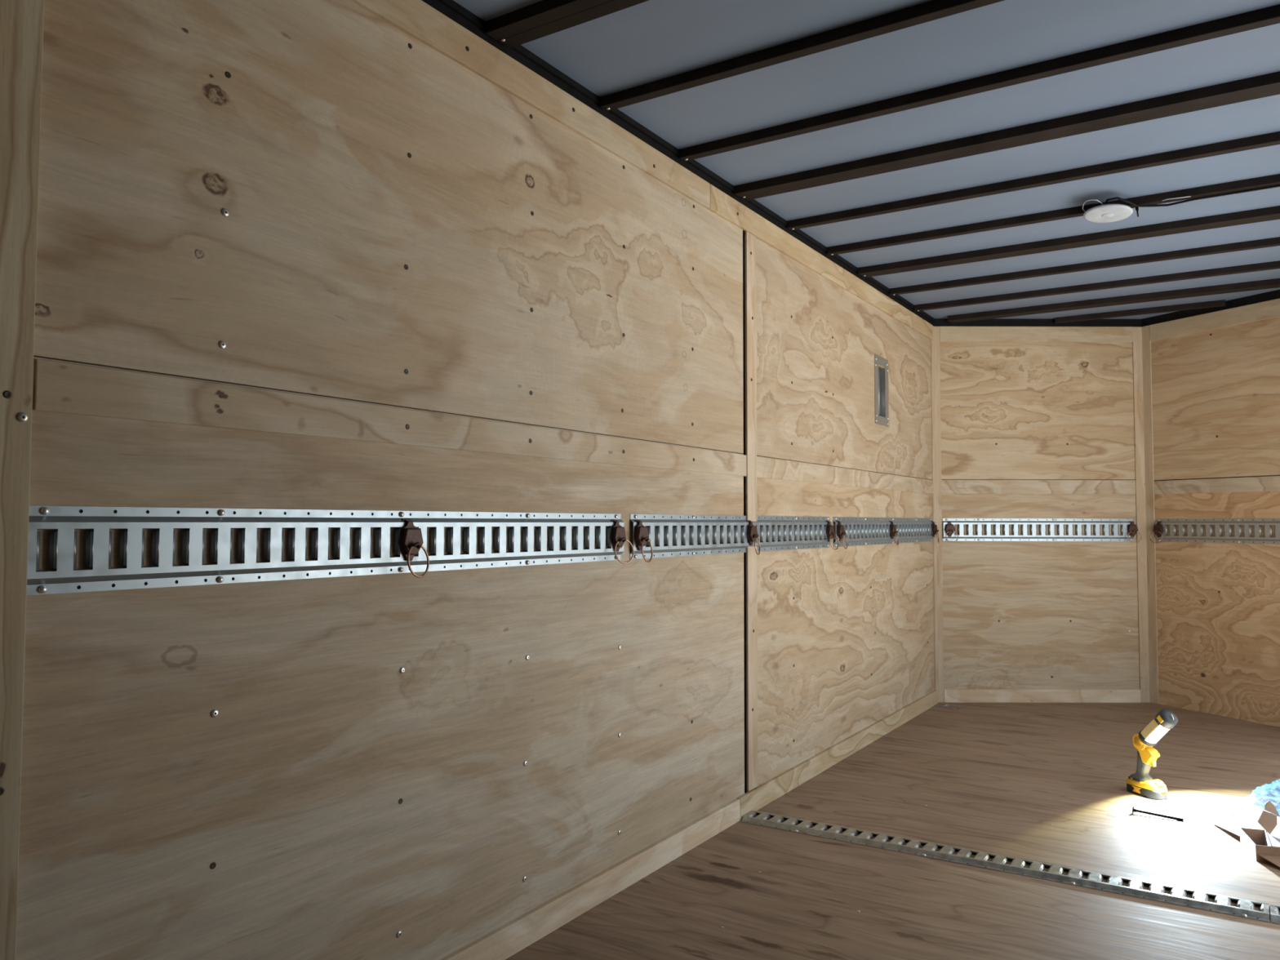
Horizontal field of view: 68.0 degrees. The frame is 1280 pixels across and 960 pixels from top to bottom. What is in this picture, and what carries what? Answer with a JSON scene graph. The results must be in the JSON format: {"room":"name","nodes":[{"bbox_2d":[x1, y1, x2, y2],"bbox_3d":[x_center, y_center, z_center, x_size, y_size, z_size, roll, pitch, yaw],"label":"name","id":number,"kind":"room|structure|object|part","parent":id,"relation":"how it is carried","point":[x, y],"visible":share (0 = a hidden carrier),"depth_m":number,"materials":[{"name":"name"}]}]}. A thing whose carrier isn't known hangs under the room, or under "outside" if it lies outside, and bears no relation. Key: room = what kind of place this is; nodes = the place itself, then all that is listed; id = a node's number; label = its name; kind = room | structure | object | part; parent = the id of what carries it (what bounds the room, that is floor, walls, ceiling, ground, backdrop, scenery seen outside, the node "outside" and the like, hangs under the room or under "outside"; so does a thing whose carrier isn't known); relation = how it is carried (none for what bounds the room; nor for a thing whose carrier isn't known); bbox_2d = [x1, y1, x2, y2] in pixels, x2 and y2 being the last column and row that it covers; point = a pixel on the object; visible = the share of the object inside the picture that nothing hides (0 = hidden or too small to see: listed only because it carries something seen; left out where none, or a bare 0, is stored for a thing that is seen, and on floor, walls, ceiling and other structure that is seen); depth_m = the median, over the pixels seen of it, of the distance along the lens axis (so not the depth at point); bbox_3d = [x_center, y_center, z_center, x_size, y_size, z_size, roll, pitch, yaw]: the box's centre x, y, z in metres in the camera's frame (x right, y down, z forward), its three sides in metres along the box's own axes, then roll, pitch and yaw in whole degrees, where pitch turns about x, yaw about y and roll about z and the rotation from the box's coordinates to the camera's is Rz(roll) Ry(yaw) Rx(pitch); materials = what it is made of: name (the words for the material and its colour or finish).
{"room":"cargo space","nodes":[
{"label":"cargo space","id":0,"kind":"room"},
{"bbox_2d":[15,0,934,959],"bbox_3d":[-0.247,0.036,2.395,0.078,2.178,6.976,-2,-3,32],"label":"wall","id":1,"kind":"structure","parent":0,"point":[308,197],"depth_m":1.94,"materials":[{"name":"brown wood"}]},
{"bbox_2d":[0,0,44,959],"bbox_3d":[-0.963,-0.002,1.186,0.018,2.105,0.367,-2,-3,32],"label":"trim","id":2,"kind":"structure","parent":1,"relation":"attached to","point":[21,21],"depth_m":1.32,"materials":[{"name":"brown wood"}]},
{"bbox_2d":[26,505,623,595],"bbox_3d":[-0.459,0.129,1.981,0.013,0.127,1.524,-2,-3,32],"label":"rail","id":3,"kind":"object","parent":1,"relation":"attached to","point":[62,544],"visible":0.95,"depth_m":1.68,"materials":[{"name":"metal"}]},
{"bbox_2d":[398,518,429,577],"bbox_3d":[-0.462,0.139,1.940,0.045,0.120,0.072,-2,-3,32],"label":"ring","id":4,"kind":"object","parent":3,"relation":"attached to","point":[411,540],"visible":1,"depth_m":1.93,"materials":[{"name":"brown metal"}]},
{"bbox_2d":[610,520,634,564],"bbox_3d":[-0.053,0.168,2.582,0.046,0.120,0.072,-2,-3,32],"label":"ring","id":5,"kind":"object","parent":3,"relation":"attached to","point":[618,536],"visible":1,"depth_m":2.57,"materials":[{"name":"brown metal"}]},
{"bbox_3d":[-0.280,0.482,2.269,0.012,1.235,2.362,-2,-3,32],"label":"plywood panel","id":6,"kind":"part","parent":1,"relation":"part of","materials":[{"name":"beige wood"}]},
{"bbox_3d":[-0.279,-0.570,2.316,0.012,0.868,2.362,-2,-3,32],"label":"plywood panel","id":7,"kind":"part","parent":1,"relation":"part of","materials":[{"name":"beige wood"}]},
{"bbox_2d":[34,359,746,476],"bbox_3d":[-0.248,-0.093,2.328,0.006,0.074,2.302,-2,-3,32],"label":"plywood wall panel","id":8,"kind":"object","parent":1,"relation":"attached to","point":[60,387],"depth_m":1.77,"materials":[{"name":"brown wood"}]},
{"bbox_2d":[351,0,710,208],"bbox_3d":[-0.320,-0.966,2.244,0.012,0.083,2.033,-2,-3,32],"label":"trim","id":9,"kind":"structure","parent":1,"relation":"attached to","point":[417,19],"depth_m":2.31,"materials":[{"name":"brown wood"}]},
{"bbox_2d":[422,0,934,325],"bbox_3d":[-0.236,-1.021,2.434,0.073,0.042,6.974,-2,-3,32],"label":"trim","id":10,"kind":"structure","parent":1,"relation":"attached to","point":[451,9],"depth_m":2.71,"materials":[{"name":"black paint"}]},
{"bbox_2d":[440,689,937,959],"bbox_3d":[0.386,1.108,3.267,0.014,0.074,4.673,-2,-3,32],"label":"baseboard","id":11,"kind":"structure","parent":1,"relation":"attached to","point":[511,938],"depth_m":2.73,"materials":[{"name":"brown wood"}]},
{"bbox_2d":[630,514,831,559],"bbox_3d":[0.385,0.188,3.307,0.013,0.127,1.524,-2,-3,32],"label":"rail","id":12,"kind":"object","parent":1,"relation":"attached to","point":[702,535],"visible":0.96,"depth_m":3.12,"materials":[{"name":"metal"}]},
{"bbox_2d":[634,520,653,562],"bbox_3d":[0.009,0.173,2.681,0.044,0.120,0.073,-2,-3,32],"label":"ring","id":13,"kind":"object","parent":12,"relation":"attached to","point":[641,535],"visible":1,"depth_m":2.67,"materials":[{"name":"brown metal"}]},
{"bbox_2d":[746,520,759,555],"bbox_3d":[0.395,0.200,3.286,0.046,0.120,0.072,-2,-3,32],"label":"ring","id":14,"kind":"object","parent":12,"relation":"attached to","point":[752,531],"visible":1,"depth_m":3.27,"materials":[{"name":"brown metal"}]},
{"bbox_2d":[825,520,839,550],"bbox_3d":[0.788,0.228,3.906,0.044,0.120,0.073,-2,-3,32],"label":"ring","id":15,"kind":"object","parent":12,"relation":"attached to","point":[830,532],"visible":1,"depth_m":3.89,"materials":[{"name":"brown metal"}]},
{"bbox_2d":[745,231,758,791],"bbox_3d":[0.391,0.097,3.322,0.009,1.943,0.075,-2,-3,32],"label":"trim","id":16,"kind":"structure","parent":1,"relation":"attached to","point":[750,239],"depth_m":3.31,"materials":[{"name":"brown wood"}]},
{"bbox_2d":[707,183,932,339],"bbox_3d":[0.931,-0.878,4.210,0.012,0.083,2.628,-2,-3,32],"label":"trim","id":17,"kind":"structure","parent":1,"relation":"attached to","point":[722,204],"depth_m":3.79,"materials":[{"name":"beige wood"}]},
{"bbox_3d":[1.011,-0.479,4.343,0.012,0.868,2.382,-2,-3,32],"label":"plywood panel","id":18,"kind":"part","parent":1,"relation":"part of","materials":[{"name":"beige wood"}]},
{"bbox_3d":[1.010,0.573,4.297,0.012,1.235,2.382,-2,-3,32],"label":"plywood panel","id":19,"kind":"part","parent":1,"relation":"part of","materials":[{"name":"beige wood"}]},
{"bbox_2d":[756,456,933,493],"bbox_3d":[1.019,-0.004,4.320,0.004,0.074,2.273,-2,-3,32],"label":"trim","id":20,"kind":"structure","parent":1,"relation":"attached to","point":[766,468],"depth_m":4.01,"materials":[{"name":"beige wood"}]},
{"bbox_2d":[874,354,888,426],"bbox_3d":[1.135,-0.426,4.564,0.057,0.330,0.208,-2,-3,32],"label":"vent","id":21,"kind":"object","parent":1,"relation":"attached to","point":[881,375],"visible":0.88,"depth_m":4.54,"materials":[{"name":"metal"}]},
{"bbox_2d":[832,516,935,546],"bbox_3d":[1.225,0.247,4.627,0.013,0.127,1.524,-2,-3,32],"label":"rail","id":22,"kind":"object","parent":1,"relation":"attached to","point":[910,529],"visible":0.99,"depth_m":4.49,"materials":[{"name":"metal"}]},
{"bbox_2d":[835,520,847,549],"bbox_3d":[0.853,0.232,4.008,0.044,0.120,0.073,-2,-3,32],"label":"ring","id":23,"kind":"object","parent":22,"relation":"attached to","point":[841,531],"visible":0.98,"depth_m":3.99,"materials":[{"name":"brown metal"}]},
{"bbox_2d":[888,520,898,545],"bbox_3d":[1.235,0.259,4.608,0.045,0.120,0.072,-2,-3,32],"label":"ring","id":24,"kind":"object","parent":22,"relation":"attached to","point":[893,532],"visible":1,"depth_m":4.59,"materials":[{"name":"brown metal"}]},
{"bbox_2d":[930,520,938,542],"bbox_3d":[1.625,0.287,5.222,0.044,0.120,0.073,-2,-3,32],"label":"ring","id":25,"kind":"object","parent":22,"relation":"attached to","point":[935,531],"visible":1,"depth_m":5.21,"materials":[{"name":"brown metal"}]},
{"bbox_2d":[930,325,938,702],"bbox_3d":[1.644,0.183,5.293,0.008,2.105,0.052,-2,-3,32],"label":"trim","id":26,"kind":"structure","parent":1,"relation":"attached to","point":[932,351],"depth_m":5.28,"materials":[{"name":"brown wood"}]},
{"bbox_2d":[453,0,1279,319],"bbox_3d":[0.798,-1.059,2.158,2.135,0.012,7.755,-2,-3,32],"label":"ceiling","id":27,"kind":"structure","parent":0,"point":[650,41],"depth_m":2.67,"materials":[{"name":"grey metal"}]},
{"bbox_2d":[485,0,648,48],"bbox_3d":[0.498,-1.058,1.687,1.967,0.032,0.085,-2,-3,32],"label":"roof beam","id":28,"kind":"structure","parent":27,"relation":"attached to","point":[544,18],"depth_m":2.12,"materials":[{"name":"metal"}]},
{"bbox_2d":[600,0,1004,111],"bbox_3d":[0.731,-1.042,2.052,1.967,0.032,0.035,-2,-3,32],"label":"roof beam","id":29,"kind":"structure","parent":27,"relation":"attached to","point":[933,10],"depth_m":2.27,"materials":[{"name":"metal"}]},
{"bbox_2d":[679,4,1279,161],"bbox_3d":[0.960,-1.026,2.412,1.967,0.032,0.035,-2,-3,32],"label":"roof beam","id":30,"kind":"structure","parent":27,"relation":"attached to","point":[1267,16],"depth_m":2.42,"materials":[{"name":"metal"}]},
{"bbox_2d":[734,71,1279,200],"bbox_3d":[1.175,-1.010,2.751,1.967,0.032,0.085,-2,-3,32],"label":"roof beam","id":31,"kind":"structure","parent":27,"relation":"attached to","point":[1265,85],"depth_m":2.76,"materials":[{"name":"metal"}]},
{"bbox_2d":[787,131,1279,230],"bbox_3d":[1.401,-0.994,3.106,1.967,0.032,0.035,-2,-3,32],"label":"roof beam","id":32,"kind":"structure","parent":27,"relation":"attached to","point":[1270,139],"depth_m":3.12,"materials":[{"name":"metal"}]},
{"bbox_2d":[826,173,1279,255],"bbox_3d":[1.621,-0.979,3.451,1.967,0.032,0.035,-2,-3,32],"label":"roof beam","id":33,"kind":"structure","parent":27,"relation":"attached to","point":[1274,180],"depth_m":3.52,"materials":[{"name":"metal"}]},
{"bbox_2d":[1082,199,1133,222],"bbox_3d":[1.641,-0.947,3.344,0.175,0.039,0.158,0,-3,6],"label":"ceiling lamp","id":34,"kind":"object","parent":33,"relation":"hanging from","point":[1106,213],"visible":1,"depth_m":3.33,"materials":[{"name":"white plastic"}]},
{"bbox_2d":[1135,202,1138,217],"bbox_3d":[1.763,-0.951,3.358,0.010,0.052,0.051,-2,-3,32],"label":"cable tie","id":35,"kind":"object","parent":33,"relation":"attached to","point":[1136,207],"visible":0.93,"depth_m":3.34,"materials":[{"name":"black plastic"}]},
{"bbox_2d":[1162,195,1191,200],"bbox_3d":[1.844,-0.968,3.260,0.088,0.010,0.008,-1,-3,15],"label":"wire","id":36,"kind":"object","parent":33,"relation":"hanging from","point":[1188,196],"visible":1,"depth_m":3.26,"materials":[{"name":"white plastic"}]},
{"bbox_2d":[1103,184,1279,207],"bbox_3d":[2.047,-0.971,3.161,0.910,0.023,0.118,-1,-3,23],"label":"power cable","id":37,"kind":"object","parent":33,"relation":"attached to","point":[1277,185],"visible":0.93,"depth_m":3.27,"materials":[{"name":"black paint"}]},
{"bbox_2d":[857,205,1279,277],"bbox_3d":[1.837,-0.964,3.791,1.967,0.032,0.085,-2,-3,32],"label":"roof beam","id":38,"kind":"structure","parent":27,"relation":"attached to","point":[1272,213],"depth_m":3.81,"materials":[{"name":"metal"}]},
{"bbox_2d":[889,236,1279,295],"bbox_3d":[2.067,-0.947,4.152,1.967,0.032,0.035,-2,-3,32],"label":"roof beam","id":39,"kind":"structure","parent":27,"relation":"attached to","point":[1274,242],"depth_m":4.18,"materials":[{"name":"metal"}]},
{"bbox_2d":[914,260,1279,311],"bbox_3d":[2.291,-0.932,4.504,1.967,0.032,0.035,-2,-3,32],"label":"roof beam","id":40,"kind":"structure","parent":27,"relation":"attached to","point":[1273,264],"depth_m":4.53,"materials":[{"name":"metal"}]},
{"bbox_2d":[947,278,1279,323],"bbox_3d":[2.497,-0.919,4.827,1.809,0.028,0.085,-2,-3,32],"label":"roof beam","id":41,"kind":"structure","parent":27,"relation":"attached to","point":[1268,283],"depth_m":4.82,"materials":[{"name":"black metal"}]},
{"bbox_2d":[1054,299,1225,323],"bbox_3d":[2.681,-0.906,5.117,0.815,0.028,0.035,-2,-3,32],"label":"roof beam","id":42,"kind":"structure","parent":27,"relation":"attached to","point":[1215,303],"depth_m":5.09,"materials":[{"name":"black metal"}]},
{"bbox_2d":[505,702,1279,959],"bbox_3d":[0.794,1.107,2.063,2.115,0.031,7.735,-2,-3,32],"label":"floor","id":43,"kind":"structure","parent":0,"point":[1039,782],"depth_m":2.79,"materials":[{"name":"brown wood"}]},
{"bbox_2d":[739,810,1269,922],"bbox_3d":[0.989,1.121,2.822,1.473,0.013,0.127,-2,-3,32],"label":"rail","id":44,"kind":"object","parent":43,"relation":"on","point":[1222,904],"visible":1,"depth_m":2.73,"materials":[{"name":"metal"}]},
{"bbox_2d":[1126,708,1177,799],"bbox_3d":[1.876,0.993,3.465,0.076,0.327,0.188,1,-3,-20],"label":"work light","id":45,"kind":"object","parent":43,"relation":"on","point":[1140,783],"visible":1,"depth_m":3.46,"materials":[{"name":"yellow plastic"}]},
{"bbox_2d":[1137,737,1151,747],"bbox_3d":[1.864,0.965,3.502,0.056,0.023,0.056,1,41,-20],"label":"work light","id":46,"kind":"object","parent":45,"relation":"attached to","point":[1142,743],"depth_m":3.48,"materials":[{"name":"yellow plastic"}]},
{"bbox_3d":[1.852,0.905,3.447,0.002,0.086,0.026,1,41,-20],"label":"panel","id":47,"kind":"part","parent":45,"relation":"part of","materials":[{"name":"white plastic"}]},
{"bbox_2d":[1132,806,1183,821],"bbox_3d":[1.758,1.133,3.220,0.152,0.025,0.025,-2,-3,32],"label":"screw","id":48,"kind":"object","parent":43,"relation":"on","point":[1133,809],"visible":1,"depth_m":3.21,"materials":[{"name":"black metal"}]},
{"bbox_2d":[1211,800,1279,867],"bbox_3d":[1.989,1.056,2.890,0.341,0.150,0.442,-1,-3,18],"label":"cardboard box","id":49,"kind":"object","parent":43,"relation":"on","point":[1263,845],"visible":1,"depth_m":2.89,"materials":[{"name":"brown cardboard"}]},
{"bbox_2d":[1251,782,1279,813],"bbox_3d":[2.281,1.089,3.231,0.367,0.113,0.274,-2,-3,32],"label":"plastic bag","id":50,"kind":"object","parent":43,"relation":"on","point":[1265,794],"visible":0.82,"depth_m":3.33,"materials":[{"name":"blue"}]},
{"bbox_2d":[1269,903,1279,924],"bbox_3d":[1.806,1.099,2.304,0.457,0.013,0.127,-2,-3,32],"label":"rail","id":51,"kind":"object","parent":43,"relation":"on","point":[1274,912],"visible":1,"depth_m":2.40,"materials":[{"name":"metal"}]},
{"bbox_2d":[939,342,1139,689],"bbox_3d":[2.246,0.170,5.355,1.304,2.178,0.078,0,-3,0],"label":"wall","id":52,"kind":"structure","parent":0,"point":[1017,615],"depth_m":5.32,"materials":[{"name":"brown wood"}]},
{"bbox_2d":[933,326,944,702],"bbox_3d":[1.672,0.184,5.312,0.036,2.105,0.008,0,-3,0],"label":"trim","id":53,"kind":"structure","parent":52,"relation":"attached to","point":[936,329],"depth_m":5.31,"materials":[{"name":"brown wood"}]},
{"bbox_2d":[939,326,1133,342],"bbox_3d":[2.238,-0.823,5.357,1.092,0.087,0.011,0,-3,0],"label":"trim","id":54,"kind":"structure","parent":52,"relation":"attached to","point":[947,334],"depth_m":5.35,"materials":[{"name":"brown wood"}]},
{"bbox_2d":[933,318,1142,326],"bbox_3d":[2.256,-0.887,5.389,1.192,0.042,0.073,0,-3,0],"label":"trim","id":55,"kind":"structure","parent":52,"relation":"attached to","point":[938,322],"depth_m":5.36,"materials":[{"name":"black paint"}]},
{"bbox_3d":[2.247,-0.435,5.351,1.184,0.864,0.012,0,-3,0],"label":"plywood panel","id":56,"kind":"part","parent":52,"relation":"part of","materials":[{"name":"beige wood"}]},
{"bbox_2d":[942,518,1133,541],"bbox_3d":[2.229,0.279,5.308,1.067,0.127,0.014,0,-3,0],"label":"rail","id":57,"kind":"object","parent":52,"relation":"attached to","point":[997,522],"visible":1,"depth_m":5.30,"materials":[{"name":"metal"}]},
{"bbox_2d":[944,521,958,542],"bbox_3d":[1.735,0.290,5.288,0.074,0.120,0.043,0,-3,0],"label":"ring","id":58,"kind":"object","parent":57,"relation":"attached to","point":[949,528],"visible":1,"depth_m":5.28,"materials":[{"name":"brown metal"}]},
{"bbox_2d":[1127,521,1141,542],"bbox_3d":[2.752,0.292,5.291,0.073,0.120,0.044,0,-3,0],"label":"ring","id":59,"kind":"object","parent":57,"relation":"attached to","point":[1132,529],"visible":1,"depth_m":5.29,"materials":[{"name":"brown metal"}]},
{"bbox_2d":[941,480,1135,493],"bbox_3d":[2.236,0.039,5.322,1.092,0.076,0.004,0,-3,0],"label":"trim","id":60,"kind":"structure","parent":52,"relation":"attached to","point":[948,486],"depth_m":5.32,"materials":[{"name":"beige wood"}]},
{"bbox_3d":[2.246,0.618,5.305,1.184,1.239,0.012,0,-3,0],"label":"plywood panel","id":61,"kind":"part","parent":52,"relation":"part of","materials":[{"name":"beige wood"}]},
{"bbox_2d":[943,688,1140,702],"bbox_3d":[2.235,1.200,5.269,1.092,0.072,0.011,0,-3,0],"label":"baseboard","id":62,"kind":"structure","parent":52,"relation":"attached to","point":[951,695],"depth_m":5.26,"materials":[{"name":"brown wood"}]},
{"bbox_2d":[1132,326,1150,702],"bbox_3d":[2.810,0.186,5.316,0.056,2.105,0.008,0,-3,0],"label":"trim","id":63,"kind":"structure","parent":52,"relation":"attached to","point":[1143,622],"depth_m":5.31,"materials":[{"name":"brown wood"}]},
{"bbox_2d":[1101,213,1114,217],"bbox_3d":[1.649,-0.932,3.342,0.040,0.001,0.040,1,-7,32],"label":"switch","id":64,"kind":"object","parent":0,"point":[1108,215],"depth_m":3.34,"materials":[{"name":"white plastic"}]},
{"bbox_2d":[1151,316,1279,727],"bbox_3d":[3.122,0.147,4.800,0.076,2.178,1.304,1,-3,-25],"label":"wall","id":65,"kind":"structure","parent":0,"point":[1215,393],"depth_m":4.93,"materials":[{"name":"brown wood"}]},
{"bbox_2d":[1142,325,1159,704],"bbox_3d":[2.846,0.185,5.293,0.008,2.105,0.055,1,-3,-25],"label":"trim","id":66,"kind":"structure","parent":65,"relation":"attached to","point":[1146,343],"depth_m":5.29,"materials":[{"name":"brown wood"}]},
{"bbox_2d":[1141,289,1279,326],"bbox_3d":[3.109,-0.910,4.845,0.073,0.042,1.173,1,-3,-25],"label":"trim","id":67,"kind":"structure","parent":65,"relation":"attached to","point":[1273,295],"depth_m":4.98,"materials":[{"name":"black paint"}]},
{"bbox_2d":[1149,297,1279,341],"bbox_3d":[3.097,-0.846,4.801,0.010,0.089,1.129,1,-3,-25],"label":"trim","id":68,"kind":"structure","parent":65,"relation":"attached to","point":[1268,309],"depth_m":4.96,"materials":[{"name":"brown wood"}]},
{"bbox_3d":[3.095,-0.454,4.813,0.012,0.870,1.184,1,-3,-25],"label":"plywood panel","id":69,"kind":"part","parent":65,"relation":"part of","materials":[{"name":"beige wood"}]},
{"bbox_2d":[1154,475,1279,494],"bbox_3d":[3.099,0.021,4.764,0.002,0.074,1.129,1,-3,-25],"label":"trim","id":70,"kind":"structure","parent":65,"relation":"attached to","point":[1271,483],"depth_m":4.94,"materials":[{"name":"beige wood"}]},
{"bbox_3d":[3.093,0.599,4.767,0.012,1.231,1.184,1,-3,-25],"label":"plywood panel","id":71,"kind":"part","parent":65,"relation":"part of","materials":[{"name":"beige wood"}]},
{"bbox_2d":[1155,518,1279,544],"bbox_3d":[3.095,0.256,4.751,0.013,0.127,1.118,1,-3,-25],"label":"rail","id":72,"kind":"object","parent":65,"relation":"attached to","point":[1237,539],"visible":1,"depth_m":4.92,"materials":[{"name":"metal"}]},
{"bbox_2d":[1149,521,1163,543],"bbox_3d":[2.853,0.289,5.228,0.044,0.120,0.073,1,-3,-25],"label":"ring","id":73,"kind":"object","parent":72,"relation":"attached to","point":[1157,529],"visible":1,"depth_m":5.22,"materials":[{"name":"brown metal"}]}
]}

